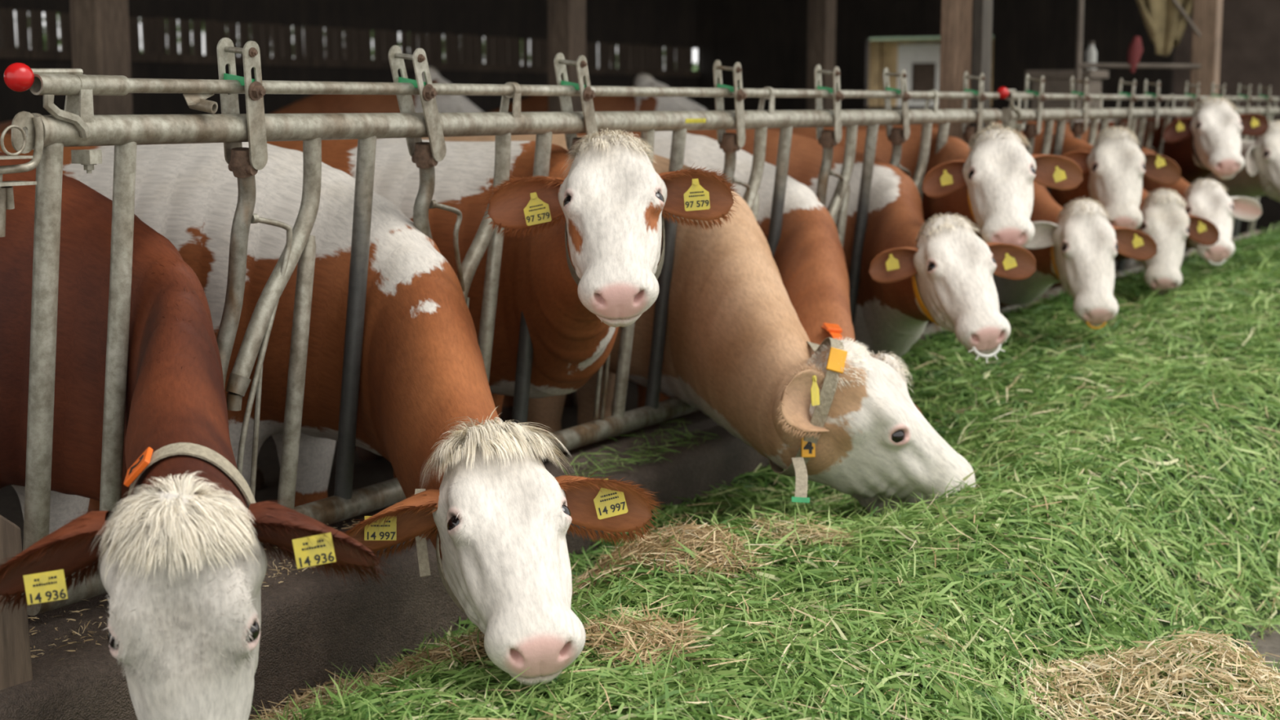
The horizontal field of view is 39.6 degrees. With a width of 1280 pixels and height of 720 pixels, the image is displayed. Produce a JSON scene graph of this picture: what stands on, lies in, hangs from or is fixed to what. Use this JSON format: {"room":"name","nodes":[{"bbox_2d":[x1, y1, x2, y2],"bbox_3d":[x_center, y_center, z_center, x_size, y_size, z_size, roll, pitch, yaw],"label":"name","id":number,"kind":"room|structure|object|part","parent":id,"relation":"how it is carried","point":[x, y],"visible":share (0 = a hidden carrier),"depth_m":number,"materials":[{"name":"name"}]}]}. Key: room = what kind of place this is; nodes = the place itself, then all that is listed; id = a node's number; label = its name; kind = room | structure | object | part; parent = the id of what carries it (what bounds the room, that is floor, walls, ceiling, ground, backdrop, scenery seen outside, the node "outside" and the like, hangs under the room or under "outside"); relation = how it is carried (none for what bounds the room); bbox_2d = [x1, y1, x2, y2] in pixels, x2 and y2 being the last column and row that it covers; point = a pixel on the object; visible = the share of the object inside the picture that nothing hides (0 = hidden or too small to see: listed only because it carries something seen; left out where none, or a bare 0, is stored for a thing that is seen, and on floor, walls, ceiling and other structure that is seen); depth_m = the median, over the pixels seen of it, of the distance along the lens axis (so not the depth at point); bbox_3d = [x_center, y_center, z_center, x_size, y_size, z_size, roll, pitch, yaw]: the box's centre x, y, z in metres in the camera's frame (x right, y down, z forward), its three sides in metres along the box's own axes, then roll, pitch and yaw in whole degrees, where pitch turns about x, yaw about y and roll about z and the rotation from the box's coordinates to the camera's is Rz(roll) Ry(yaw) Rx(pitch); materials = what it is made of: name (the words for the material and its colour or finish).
{"room":"farm building","nodes":[
{"label":"farm building","id":0,"kind":"room"},
{"bbox_2d":[0,0,700,123],"bbox_3d":[-4.986,-3.281,12.258,0.100,5.900,22.700,5,9,30],"label":"wall","id":1,"kind":"structure","parent":0,"point":[641,29],"depth_m":16.33,"materials":[{"name":"brown wood"}]},
{"bbox_3d":[-4.960,-2.155,12.405,0.040,0.070,22.700,5,9,30],"label":"rail","id":2,"kind":"part","parent":1,"relation":"part of","materials":[{"name":"grey metal"}]},
{"bbox_2d":[0,259,1140,563],"bbox_3d":[-1.634,-0.071,10.736,7.750,0.020,22.700,5,9,30],"label":"floor","id":3,"kind":"structure","parent":0,"point":[366,473],"depth_m":7.07,"materials":[{"name":"concrete"}]},
{"bbox_2d":[69,0,133,115],"bbox_3d":[-2.451,-2.159,7.979,0.170,4.900,0.200,5,9,30],"label":"wooden post","id":4,"kind":"object","parent":3,"relation":"on","point":[100,28],"visible":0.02,"depth_m":8.01,"materials":[{"name":"brown wood"}]},
{"bbox_2d":[0,151,392,719],"bbox_3d":[-1.679,0.206,4.031,0.912,1.392,3.605,-8,11,-43],"label":"cow","id":5,"kind":"object","parent":3,"relation":"on","point":[183,566],"visible":0.94,"depth_m":2.88},
{"bbox_2d":[32,581,57,586],"bbox_3d":[-0.914,0.344,2.731,0.036,0.008,0.001,-1,8,-10],"label":"print","id":6,"kind":"object","parent":5,"relation":"on","point":[35,584],"depth_m":2.73,"materials":[{"name":"black"}]},
{"bbox_2d":[34,575,57,581],"bbox_3d":[-0.913,0.336,2.731,0.034,0.007,0.001,-1,8,-10],"label":"print","id":7,"kind":"object","parent":5,"relation":"on","point":[37,578],"depth_m":2.73,"materials":[{"name":"black"}]},
{"bbox_2d":[302,544,325,551],"bbox_3d":[-0.504,0.289,2.745,0.036,0.009,0.001,-1,8,-8],"label":"print","id":8,"kind":"object","parent":5,"relation":"on","point":[304,547],"depth_m":2.75,"materials":[{"name":"black"}]},
{"bbox_2d":[0,66,482,134],"bbox_3d":[-2.710,-1.009,11.339,3.576,1.716,0.721,2,8,14],"label":"cow","id":9,"kind":"object","parent":3,"relation":"on","point":[314,104],"visible":0.16,"depth_m":10.96},
{"bbox_2d":[0,133,665,685],"bbox_3d":[-1.168,0.120,4.627,0.942,1.393,3.721,-8,11,-42],"label":"cow","id":10,"kind":"object","parent":3,"relation":"on","point":[479,486],"visible":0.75,"depth_m":4.00},
{"bbox_2d":[370,524,390,526],"bbox_3d":[-0.492,0.314,3.369,0.035,0.004,0.001,-1,8,-7],"label":"print","id":11,"kind":"object","parent":10,"relation":"on","point":[371,525],"depth_m":3.37,"materials":[{"name":"black"}]},
{"bbox_2d":[600,496,618,502],"bbox_3d":[-0.059,0.269,3.436,0.036,0.011,0.002,-1,8,-9],"label":"print","id":12,"kind":"object","parent":10,"relation":"on","point":[602,499],"depth_m":3.44,"materials":[{"name":"black"}]},
{"bbox_2d":[87,128,740,511],"bbox_3d":[-0.872,-0.006,5.416,0.942,1.417,3.408,-7,11,-42],"label":"cow","id":13,"kind":"object","parent":3,"relation":"on","point":[580,256],"visible":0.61,"depth_m":4.50},
{"bbox_2d":[547,0,586,111],"bbox_3d":[-0.469,-2.642,11.326,0.170,4.900,0.200,5,9,30],"label":"wooden post","id":14,"kind":"object","parent":3,"relation":"on","point":[566,19],"visible":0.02,"depth_m":11.34,"materials":[{"name":"brown wood"}]},
{"bbox_2d":[489,71,707,111],"bbox_3d":[-1.371,-1.125,12.232,3.697,1.687,0.728,1,8,10],"label":"cow","id":15,"kind":"object","parent":3,"relation":"on","point":[531,103],"visible":0.19,"depth_m":11.78},
{"bbox_2d":[255,133,975,506],"bbox_3d":[-0.417,-0.077,5.992,1.004,1.395,3.667,-7,11,-42],"label":"cow","id":16,"kind":"object","parent":3,"relation":"on","point":[738,351],"visible":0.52,"depth_m":4.84},
{"bbox_2d":[355,130,922,516],"bbox_3d":[-0.064,-0.151,6.512,1.170,1.395,3.662,-6,10,-36],"label":"cow","id":17,"kind":"object","parent":3,"relation":"on","point":[809,257],"visible":0.21,"depth_m":5.92},
{"bbox_2d":[501,128,1036,422],"bbox_3d":[0.284,-0.255,7.231,1.013,1.395,3.543,-7,11,-41],"label":"cow","id":18,"kind":"object","parent":3,"relation":"on","point":[914,273],"visible":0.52,"depth_m":6.20},
{"bbox_2d":[806,0,835,110],"bbox_3d":[1.503,-3.121,14.657,0.170,4.900,0.200,5,9,30],"label":"wooden post","id":19,"kind":"object","parent":3,"relation":"on","point":[821,18],"visible":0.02,"depth_m":14.65,"materials":[{"name":"brown wood"}]},
{"bbox_2d":[563,121,1083,408],"bbox_3d":[0.659,-0.347,7.787,1.200,1.420,3.594,-6,10,-36],"label":"cow","id":20,"kind":"object","parent":3,"relation":"on","point":[988,180],"visible":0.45,"depth_m":6.30},
{"bbox_2d":[823,124,1156,328],"bbox_3d":[1.064,-0.458,8.638,1.004,1.393,3.449,-7,11,-40],"label":"cow","id":21,"kind":"object","parent":3,"relation":"on","point":[1076,246],"visible":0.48,"depth_m":7.28},
{"bbox_2d":[914,124,1181,229],"bbox_3d":[1.402,-0.554,9.305,1.034,1.395,3.340,-7,11,-40],"label":"cow","id":22,"kind":"object","parent":3,"relation":"on","point":[1113,169],"visible":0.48,"depth_m":7.94},
{"bbox_2d":[1024,69,1109,108],"bbox_3d":[3.211,-1.335,13.481,0.500,1.700,0.480,5,9,30],"label":"crate","id":23,"kind":"object","parent":3,"relation":"on","point":[1057,82],"visible":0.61,"depth_m":13.22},
{"bbox_3d":[3.211,-2.147,13.364,0.500,0.060,0.480,5,9,30],"label":"lid","id":24,"kind":"part","parent":23,"relation":"part of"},
{"bbox_2d":[1084,41,1097,69],"bbox_3d":[3.318,-2.239,13.077,0.078,0.205,0.080,5,9,30],"label":"bottle","id":25,"kind":"object","parent":23,"relation":"on","point":[1091,53],"visible":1,"depth_m":13.05,"materials":[{"name":"plastic"}]},
{"bbox_2d":[994,120,1219,293],"bbox_3d":[1.754,-0.647,9.955,0.986,1.395,3.291,-8,11,-42],"label":"cow","id":26,"kind":"object","parent":3,"relation":"on","point":[1166,220],"visible":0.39,"depth_m":8.62},
{"bbox_2d":[1016,120,1262,289],"bbox_3d":[2.200,-0.717,10.442,1.151,1.395,3.541,-6,10,-38],"label":"cow","id":27,"kind":"object","parent":3,"relation":"on","point":[1206,198],"visible":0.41,"depth_m":9.02},
{"bbox_2d":[1074,0,1219,108],"bbox_3d":[3.419,-1.884,12.032,0.934,3.200,0.049,1,8,5],"label":"metal frame","id":28,"kind":"object","parent":3,"relation":"on","point":[1079,64],"visible":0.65,"depth_m":12.01,"materials":[{"name":"grey metal"}]},
{"bbox_2d":[1127,35,1143,72],"bbox_3d":[3.347,-2.065,12.013,0.096,0.245,0.110,5,9,30],"label":"cloth","id":29,"kind":"object","parent":28,"relation":"hanging from","point":[1135,49],"visible":1,"depth_m":11.98,"materials":[{"name":"red fabric"}]},
{"bbox_2d":[1053,96,1269,185],"bbox_3d":[2.521,-0.875,11.091,1.145,1.523,3.422,-6,10,-37],"label":"cow","id":30,"kind":"object","parent":3,"relation":"on","point":[1202,144],"visible":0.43,"depth_m":9.71},
{"bbox_2d":[1066,119,1279,269],"bbox_3d":[2.999,-0.886,11.613,1.189,1.395,3.735,-6,10,-36],"label":"cow","id":31,"kind":"object","parent":3,"relation":"on","point":[1260,175],"visible":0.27,"depth_m":10.11},
{"bbox_2d":[697,0,1279,234],"bbox_3d":[4.273,-4.325,19.858,8.200,5.800,0.100,5,9,30],"label":"wall","id":32,"kind":"structure","parent":0,"point":[768,38],"depth_m":20.59,"materials":[{"name":"brown wood"}]},
{"bbox_2d":[1172,0,1279,118],"bbox_3d":[7.478,-3.481,18.211,5.500,4.600,0.080,5,9,30],"label":"wall","id":33,"kind":"structure","parent":0,"point":[1250,49],"depth_m":18.82,"materials":[{"name":"brown wood"}]},
{"bbox_2d":[1240,617,1279,672],"bbox_3d":[8.602,-0.437,12.995,6.900,0.100,37.000,5,9,30],"label":"floor","id":34,"kind":"structure","parent":0,"point":[1271,645],"depth_m":4.55,"materials":[{"name":"concrete"}]},
{"bbox_2d":[248,222,1279,719],"bbox_3d":[3.567,-0.076,8.281,3.619,0.708,15.370,5,9,30],"label":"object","id":35,"kind":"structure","parent":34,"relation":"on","point":[1066,615],"depth_m":4.33,"materials":[{"name":"green plant"}]},
{"bbox_2d":[249,624,478,719],"bbox_3d":[-0.535,0.666,3.764,0.641,0.340,0.490,5,9,30],"label":"clump","id":36,"kind":"object","parent":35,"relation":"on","point":[308,698],"visible":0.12,"depth_m":3.84,"materials":[{"name":"plant"}]},
{"bbox_2d":[346,628,495,692],"bbox_3d":[-0.350,0.601,3.475,0.478,0.240,0.455,5,9,30],"label":"clump","id":37,"kind":"object","parent":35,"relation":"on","point":[434,654],"visible":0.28,"depth_m":3.36,"materials":[{"name":"plant"}]},
{"bbox_2d":[577,600,720,675],"bbox_3d":[-0.005,0.544,3.431,0.327,0.114,0.324,5,9,30],"label":"clump","id":38,"kind":"object","parent":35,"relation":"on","point":[643,625],"visible":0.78,"depth_m":3.41,"materials":[{"name":"plant"}]},
{"bbox_2d":[571,511,773,596],"bbox_3d":[0.020,0.499,4.100,0.631,0.312,0.401,5,9,30],"label":"clump","id":39,"kind":"object","parent":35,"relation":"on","point":[668,532],"visible":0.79,"depth_m":4.00,"materials":[{"name":"plant"}]},
{"bbox_2d":[648,500,790,531],"bbox_3d":[0.188,0.484,4.935,0.383,0.149,0.901,5,9,30],"label":"litter","id":40,"kind":"object","parent":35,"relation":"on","point":[789,500],"visible":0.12,"depth_m":5.15,"materials":[{"name":"green plant"}]},
{"bbox_2d":[319,276,1279,719],"bbox_3d":[1.609,0.294,5.663,2.277,0.591,6.777,5,9,30],"label":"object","id":41,"kind":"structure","parent":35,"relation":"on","point":[1110,390],"depth_m":4.03,"materials":[{"name":"green plant"}]},
{"bbox_2d":[739,508,864,552],"bbox_3d":[0.388,0.412,4.231,0.360,0.090,0.214,5,9,30],"label":"clump","id":42,"kind":"object","parent":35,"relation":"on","point":[756,520],"visible":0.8,"depth_m":4.23,"materials":[{"name":"plant"}]},
{"bbox_2d":[1007,625,1279,719],"bbox_3d":[1.158,0.706,3.753,0.840,0.277,0.440,-3,9,-21],"label":"heap","id":43,"kind":"object","parent":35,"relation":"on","point":[1151,653],"visible":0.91,"depth_m":3.67,"materials":[{"name":"beige plant"}]},
{"bbox_3d":[5.018,-1.816,23.701,34.000,0.238,74.000,5,9,30],"label":"floor","id":44,"kind":"structure","parent":0,"visible":0},
{"bbox_2d":[14,13,697,71],"bbox_3d":[-2.054,-3.456,23.564,1.981,3.127,21.121,5,9,30],"label":"hedge","id":45,"kind":"object","parent":44,"relation":"on","point":[694,64],"visible":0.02,"depth_m":19.95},
{"bbox_2d":[0,224,1279,719],"bbox_3d":[2.298,-0.115,9.440,0.425,0.437,21.475,5,9,30],"label":"curb","id":46,"kind":"object","parent":44,"relation":"on","point":[310,621],"visible":0.07,"depth_m":4.03,"materials":[{"name":"concrete"}]},
{"bbox_2d":[0,515,32,690],"bbox_3d":[-1.204,0.407,3.234,0.080,0.423,0.165,5,9,30],"label":"post","id":47,"kind":"object","parent":46,"relation":"on","point":[15,664],"visible":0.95,"depth_m":3.26,"materials":[{"name":"brown wood"}]},
{"bbox_2d":[28,518,362,660],"bbox_3d":[-0.941,0.487,3.790,0.144,0.070,1.216,5,9,30],"label":"chaff","id":48,"kind":"object","parent":46,"relation":"on","point":[283,567],"visible":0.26,"depth_m":3.53,"materials":[{"name":"plant"}]},
{"bbox_2d":[0,37,1001,615],"bbox_3d":[0.154,-0.369,5.594,0.204,1.140,5.520,5,9,30],"label":"barrier","id":49,"kind":"object","parent":46,"relation":"on","point":[62,128],"depth_m":4.15,"materials":[{"name":"metal"}]},
{"bbox_2d":[0,173,2,187],"bbox_3d":[-1.229,0.061,3.317,0.131,0.829,0.037,2,8,14],"label":"bar","id":50,"kind":"object","parent":49,"relation":"attached to","point":[1,175],"visible":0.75,"depth_m":3.25,"materials":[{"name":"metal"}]},
{"bbox_3d":[-1.166,-0.343,3.222,0.060,0.053,0.128,5,9,30],"label":"plate","id":51,"kind":"part","parent":49,"relation":"part of","materials":[{"name":"metal"}]},
{"bbox_3d":[-1.148,-0.522,3.286,0.054,0.054,0.054,5,9,30],"label":"red knob","id":52,"kind":"part","parent":49,"relation":"part of","materials":[{"name":"plastic"}]},
{"bbox_3d":[-1.169,-0.339,3.249,0.092,0.229,0.171,5,9,30],"label":"hinge bracket","id":53,"kind":"part","parent":49,"relation":"part of","materials":[{"name":"grey metal"}]},
{"bbox_3d":[-1.136,-0.419,3.279,0.014,0.078,0.054,5,9,30],"label":"plate","id":54,"kind":"part","parent":49,"relation":"part of","materials":[{"name":"metal"}]},
{"bbox_3d":[-1.154,0.019,3.434,0.144,0.880,0.048,4,9,25],"label":"post","id":55,"kind":"part","parent":49,"relation":"part of","materials":[{"name":"metal"}]},
{"bbox_3d":[-1.103,-0.542,3.347,0.014,0.016,0.130,5,9,30],"label":"knob rod","id":56,"kind":"part","parent":49,"relation":"part of","materials":[{"name":"metal"}]},
{"bbox_3d":[-0.902,-0.536,3.656,0.018,0.025,0.095,5,9,30],"label":"drop plate","id":57,"kind":"part","parent":49,"relation":"part of","materials":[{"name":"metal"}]},
{"bbox_3d":[-0.876,-0.550,3.794,0.030,0.271,0.092,0,8,0],"label":"latch plate","id":58,"kind":"part","parent":49,"relation":"part of","materials":[{"name":"metal"}]},
{"bbox_3d":[-0.887,-0.166,3.846,0.123,0.570,0.059,-2,8,-14],"label":"locking arm","id":59,"kind":"part","parent":49,"relation":"part of","materials":[{"name":"grey metal"}]},
{"bbox_3d":[-0.814,-0.537,3.759,0.030,0.271,0.092,0,8,0],"label":"latch plate","id":60,"kind":"part","parent":49,"relation":"part of","materials":[{"name":"metal"}]},
{"bbox_3d":[-0.844,0.020,3.971,0.104,0.701,0.134,5,9,30],"label":"stop rod","id":61,"kind":"part","parent":49,"relation":"part of","materials":[{"name":"metal"}]},
{"bbox_3d":[-0.568,-0.625,4.313,0.017,0.271,0.156,3,9,17],"label":"latch plate","id":62,"kind":"part","parent":49,"relation":"part of","materials":[{"name":"metal"}]},
{"bbox_3d":[-0.530,-0.251,4.444,0.055,0.570,0.144,0,8,3],"label":"locking arm","id":63,"kind":"part","parent":49,"relation":"part of","materials":[{"name":"grey metal"}]},
{"bbox_3d":[-0.506,-0.612,4.278,0.017,0.271,0.156,3,9,17],"label":"latch plate","id":64,"kind":"part","parent":49,"relation":"part of","materials":[{"name":"metal"}]},
{"bbox_3d":[-0.486,-0.063,4.547,0.071,0.701,0.225,1,8,4],"label":"stop rod","id":65,"kind":"part","parent":49,"relation":"part of","materials":[{"name":"metal"}]},
{"bbox_3d":[0.142,0.147,5.788,0.064,0.064,5.328,5,9,30],"label":"rail","id":66,"kind":"part","parent":49,"relation":"part of","materials":[{"name":"metal"}]},
{"bbox_3d":[0.224,-0.755,5.598,0.060,0.060,5.348,5,9,30],"label":"rail","id":67,"kind":"part","parent":49,"relation":"part of","materials":[{"name":"metal"}]},
{"bbox_3d":[0.252,-0.845,5.615,0.029,0.029,5.228,5,9,30],"label":"control rail","id":68,"kind":"part","parent":49,"relation":"part of","materials":[{"name":"metal"}]},
{"bbox_3d":[-0.205,-0.713,4.926,0.018,0.271,0.151,2,9,17],"label":"latch plate","id":69,"kind":"part","parent":49,"relation":"part of","materials":[{"name":"metal"}]},
{"bbox_3d":[-0.144,-0.700,4.891,0.018,0.271,0.151,2,9,17],"label":"latch plate","id":70,"kind":"part","parent":49,"relation":"part of","materials":[{"name":"metal"}]},
{"bbox_3d":[-0.119,-0.153,5.171,0.066,0.701,0.256,2,8,12],"label":"stop rod","id":71,"kind":"part","parent":49,"relation":"part of","materials":[{"name":"metal"}]},
{"bbox_3d":[0.255,-0.825,5.703,0.020,0.271,0.132,2,8,14],"label":"latch plate","id":72,"kind":"part","parent":49,"relation":"part of","materials":[{"name":"metal"}]},
{"bbox_3d":[0.258,-0.444,5.783,0.107,0.570,0.060,1,8,4],"label":"locking arm","id":73,"kind":"part","parent":49,"relation":"part of","materials":[{"name":"grey metal"}]},
{"bbox_3d":[0.316,-0.812,5.668,0.020,0.271,0.132,2,8,14],"label":"latch plate","id":74,"kind":"part","parent":49,"relation":"part of","materials":[{"name":"metal"}]},
{"bbox_3d":[0.296,-0.258,5.897,0.104,0.701,0.130,5,9,30],"label":"stop rod","id":75,"kind":"part","parent":49,"relation":"part of","materials":[{"name":"metal"}]},
{"bbox_3d":[0.639,-0.918,6.352,0.020,0.271,0.132,2,8,14],"label":"latch plate","id":76,"kind":"part","parent":49,"relation":"part of","materials":[{"name":"metal"}]},
{"bbox_3d":[0.639,-0.537,6.427,0.114,0.570,0.060,-1,8,-4],"label":"locking arm","id":77,"kind":"part","parent":49,"relation":"part of","materials":[{"name":"grey metal"}]},
{"bbox_3d":[0.681,-0.351,6.546,0.104,0.701,0.130,5,9,30],"label":"stop rod","id":78,"kind":"part","parent":49,"relation":"part of","materials":[{"name":"metal"}]},
{"bbox_3d":[0.701,-0.905,6.317,0.020,0.271,0.132,2,8,14],"label":"latch plate","id":79,"kind":"part","parent":49,"relation":"part of","materials":[{"name":"metal"}]},
{"bbox_3d":[0.960,-0.996,6.894,0.017,0.271,0.161,3,9,18],"label":"latch plate","id":80,"kind":"part","parent":49,"relation":"part of","materials":[{"name":"metal"}]},
{"bbox_3d":[0.994,-0.622,7.015,0.056,0.570,0.123,-1,8,-6],"label":"locking arm","id":81,"kind":"part","parent":49,"relation":"part of","materials":[{"name":"grey metal"}]},
{"bbox_3d":[1.040,-0.434,7.121,0.079,0.701,0.203,0,8,-1],"label":"stop rod","id":82,"kind":"part","parent":49,"relation":"part of","materials":[{"name":"metal"}]},
{"bbox_3d":[1.022,-0.983,6.859,0.017,0.271,0.161,3,9,18],"label":"latch plate","id":83,"kind":"part","parent":49,"relation":"part of","materials":[{"name":"metal"}]},
{"bbox_3d":[1.392,-1.101,7.624,0.024,0.271,0.112,1,8,9],"label":"latch plate","id":84,"kind":"part","parent":49,"relation":"part of","materials":[{"name":"metal"}]},
{"bbox_3d":[1.394,-0.721,7.700,0.102,0.570,0.060,2,8,13],"label":"locking arm","id":85,"kind":"part","parent":49,"relation":"part of","materials":[{"name":"grey metal"}]},
{"bbox_3d":[1.454,-1.088,7.589,0.024,0.271,0.112,1,8,9],"label":"latch plate","id":86,"kind":"part","parent":49,"relation":"part of","materials":[{"name":"metal"}]},
{"bbox_2d":[557,418,723,476],"bbox_3d":[-0.006,0.275,5.326,0.240,0.093,0.833,5,9,30],"label":"grass wisps","id":87,"kind":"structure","parent":46,"relation":"on","point":[686,430],"depth_m":5.31,"materials":[{"name":"plant"}]},
{"bbox_2d":[937,0,993,142],"bbox_3d":[1.465,-2.111,7.892,0.200,3.970,0.130,5,9,30],"label":"wooden post","id":88,"kind":"object","parent":46,"relation":"on","point":[966,25],"visible":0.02,"depth_m":7.94,"materials":[{"name":"brown wood"}]},
{"bbox_2d":[992,73,1279,315],"bbox_3d":[3.150,-1.099,10.654,0.205,1.140,6.149,5,9,30],"label":"barrier","id":89,"kind":"object","parent":46,"relation":"on","point":[1011,114],"visible":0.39,"depth_m":9.31,"materials":[{"name":"metal"}]},
{"bbox_3d":[1.627,-1.197,7.972,0.054,0.054,0.054,5,9,30],"label":"red knob","id":90,"kind":"part","parent":89,"relation":"part of","materials":[{"name":"plastic"}]},
{"bbox_3d":[1.621,-0.656,8.120,0.142,0.880,0.048,4,9,25],"label":"post","id":91,"kind":"part","parent":89,"relation":"part of","materials":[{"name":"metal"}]},
{"bbox_3d":[1.804,-1.202,8.321,0.027,0.271,0.102,1,8,5],"label":"latch plate","id":92,"kind":"part","parent":89,"relation":"part of","materials":[{"name":"metal"}]},
{"bbox_3d":[1.819,-0.822,8.404,0.059,0.570,0.102,-6,10,-36],"label":"locking arm","id":93,"kind":"part","parent":89,"relation":"part of","materials":[{"name":"grey metal"}]},
{"bbox_3d":[1.866,-1.189,8.286,0.027,0.271,0.102,1,8,5],"label":"latch plate","id":94,"kind":"part","parent":89,"relation":"part of","materials":[{"name":"metal"}]},
{"bbox_3d":[2.171,-1.291,8.940,0.018,0.271,0.151,2,9,17],"label":"latch plate","id":95,"kind":"part","parent":89,"relation":"part of","materials":[{"name":"metal"}]},
{"bbox_3d":[2.198,-0.914,9.045,0.059,0.570,0.102,-6,10,-36],"label":"locking arm","id":96,"kind":"part","parent":89,"relation":"part of","materials":[{"name":"grey metal"}]},
{"bbox_3d":[2.233,-1.278,8.905,0.018,0.271,0.151,2,9,17],"label":"latch plate","id":97,"kind":"part","parent":89,"relation":"part of","materials":[{"name":"metal"}]},
{"bbox_3d":[2.602,-1.395,9.666,0.035,0.271,0.069,5,9,30],"label":"latch plate","id":98,"kind":"part","parent":89,"relation":"part of","materials":[{"name":"metal"}]},
{"bbox_3d":[3.107,-0.574,10.795,0.064,0.061,6.080,5,9,30],"label":"rail","id":99,"kind":"part","parent":89,"relation":"part of","materials":[{"name":"metal"}]},
{"bbox_3d":[2.663,-1.382,9.631,0.034,0.271,0.069,5,9,30],"label":"latch plate","id":100,"kind":"part","parent":89,"relation":"part of","materials":[{"name":"metal"}]},
{"bbox_3d":[3.188,-1.476,10.605,0.060,0.057,6.100,5,9,30],"label":"rail","id":101,"kind":"part","parent":89,"relation":"part of","materials":[{"name":"metal"}]},
{"bbox_3d":[2.879,-1.463,10.135,0.018,0.271,0.151,2,9,17],"label":"latch plate","id":102,"kind":"part","parent":89,"relation":"part of","materials":[{"name":"metal"}]},
{"bbox_3d":[2.965,-0.903,10.381,0.066,0.701,0.256,2,8,12],"label":"stop rod","id":103,"kind":"part","parent":89,"relation":"part of","materials":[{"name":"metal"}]},
{"bbox_3d":[2.924,-1.092,10.280,0.055,0.570,0.175,2,8,11],"label":"locking arm","id":104,"kind":"part","parent":89,"relation":"part of","materials":[{"name":"grey metal"}]},
{"bbox_3d":[3.217,-1.566,10.622,0.029,0.028,5.980,5,9,30],"label":"control rail","id":105,"kind":"part","parent":89,"relation":"part of","materials":[{"name":"metal"}]},
{"bbox_3d":[2.941,-1.450,10.101,0.018,0.271,0.151,2,9,17],"label":"latch plate","id":106,"kind":"part","parent":89,"relation":"part of","materials":[{"name":"metal"}]},
{"bbox_3d":[3.347,-1.577,10.925,0.027,0.271,0.102,1,8,5],"label":"latch plate","id":107,"kind":"part","parent":89,"relation":"part of","materials":[{"name":"metal"}]},
{"bbox_3d":[3.409,-1.564,10.891,0.027,0.271,0.102,1,8,5],"label":"latch plate","id":108,"kind":"part","parent":89,"relation":"part of","materials":[{"name":"metal"}]},
{"bbox_3d":[3.706,-1.664,11.532,0.022,0.271,0.122,2,8,12],"label":"latch plate","id":109,"kind":"part","parent":89,"relation":"part of","materials":[{"name":"metal"}]},
{"bbox_3d":[3.768,-1.651,11.497,0.022,0.271,0.122,2,8,12],"label":"latch plate","id":110,"kind":"part","parent":89,"relation":"part of","materials":[{"name":"metal"}]},
{"bbox_3d":[4.098,-1.759,12.193,0.024,0.271,0.112,1,8,9],"label":"latch plate","id":111,"kind":"part","parent":89,"relation":"part of","materials":[{"name":"metal"}]},
{"bbox_3d":[4.159,-1.746,12.159,0.024,0.271,0.112,1,8,9],"label":"latch plate","id":112,"kind":"part","parent":89,"relation":"part of","materials":[{"name":"metal"}]},
{"bbox_3d":[4.497,-1.279,12.991,0.104,0.701,0.143,5,9,30],"label":"stop rod","id":113,"kind":"part","parent":89,"relation":"part of","materials":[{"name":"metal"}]},
{"bbox_3d":[4.447,-1.844,12.783,0.018,0.271,0.151,2,9,17],"label":"latch plate","id":114,"kind":"part","parent":89,"relation":"part of","materials":[{"name":"metal"}]},
{"bbox_3d":[4.509,-1.831,12.748,0.018,0.271,0.151,2,9,17],"label":"latch plate","id":115,"kind":"part","parent":89,"relation":"part of","materials":[{"name":"metal"}]},
{"bbox_2d":[1187,0,1222,249],"bbox_3d":[3.825,-2.693,11.927,0.160,3.970,0.160,5,9,30],"label":"wooden post","id":116,"kind":"object","parent":46,"relation":"on","point":[1206,15],"visible":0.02,"depth_m":11.94,"materials":[{"name":"brown wood"}]},
{"bbox_2d":[1135,0,1193,56],"bbox_3d":[3.578,-2.620,11.982,0.916,1.130,0.136,0,8,0],"label":"net","id":117,"kind":"object","parent":116,"relation":"hanging from","point":[1165,25],"visible":0.98,"depth_m":12.00,"materials":[{"name":"fabric"}]},
{"bbox_2d":[868,35,993,106],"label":"window","id":118,"kind":"structure","parent":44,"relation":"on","point":[919,56],"depth_m":24.10,"materials":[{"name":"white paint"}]},
{"bbox_3d":[3.842,-3.765,24.041,0.348,0.498,0.010,5,9,30],"label":"pane","id":119,"kind":"part","parent":118,"relation":"part of","materials":[{"name":"clear glass"}]}
]}

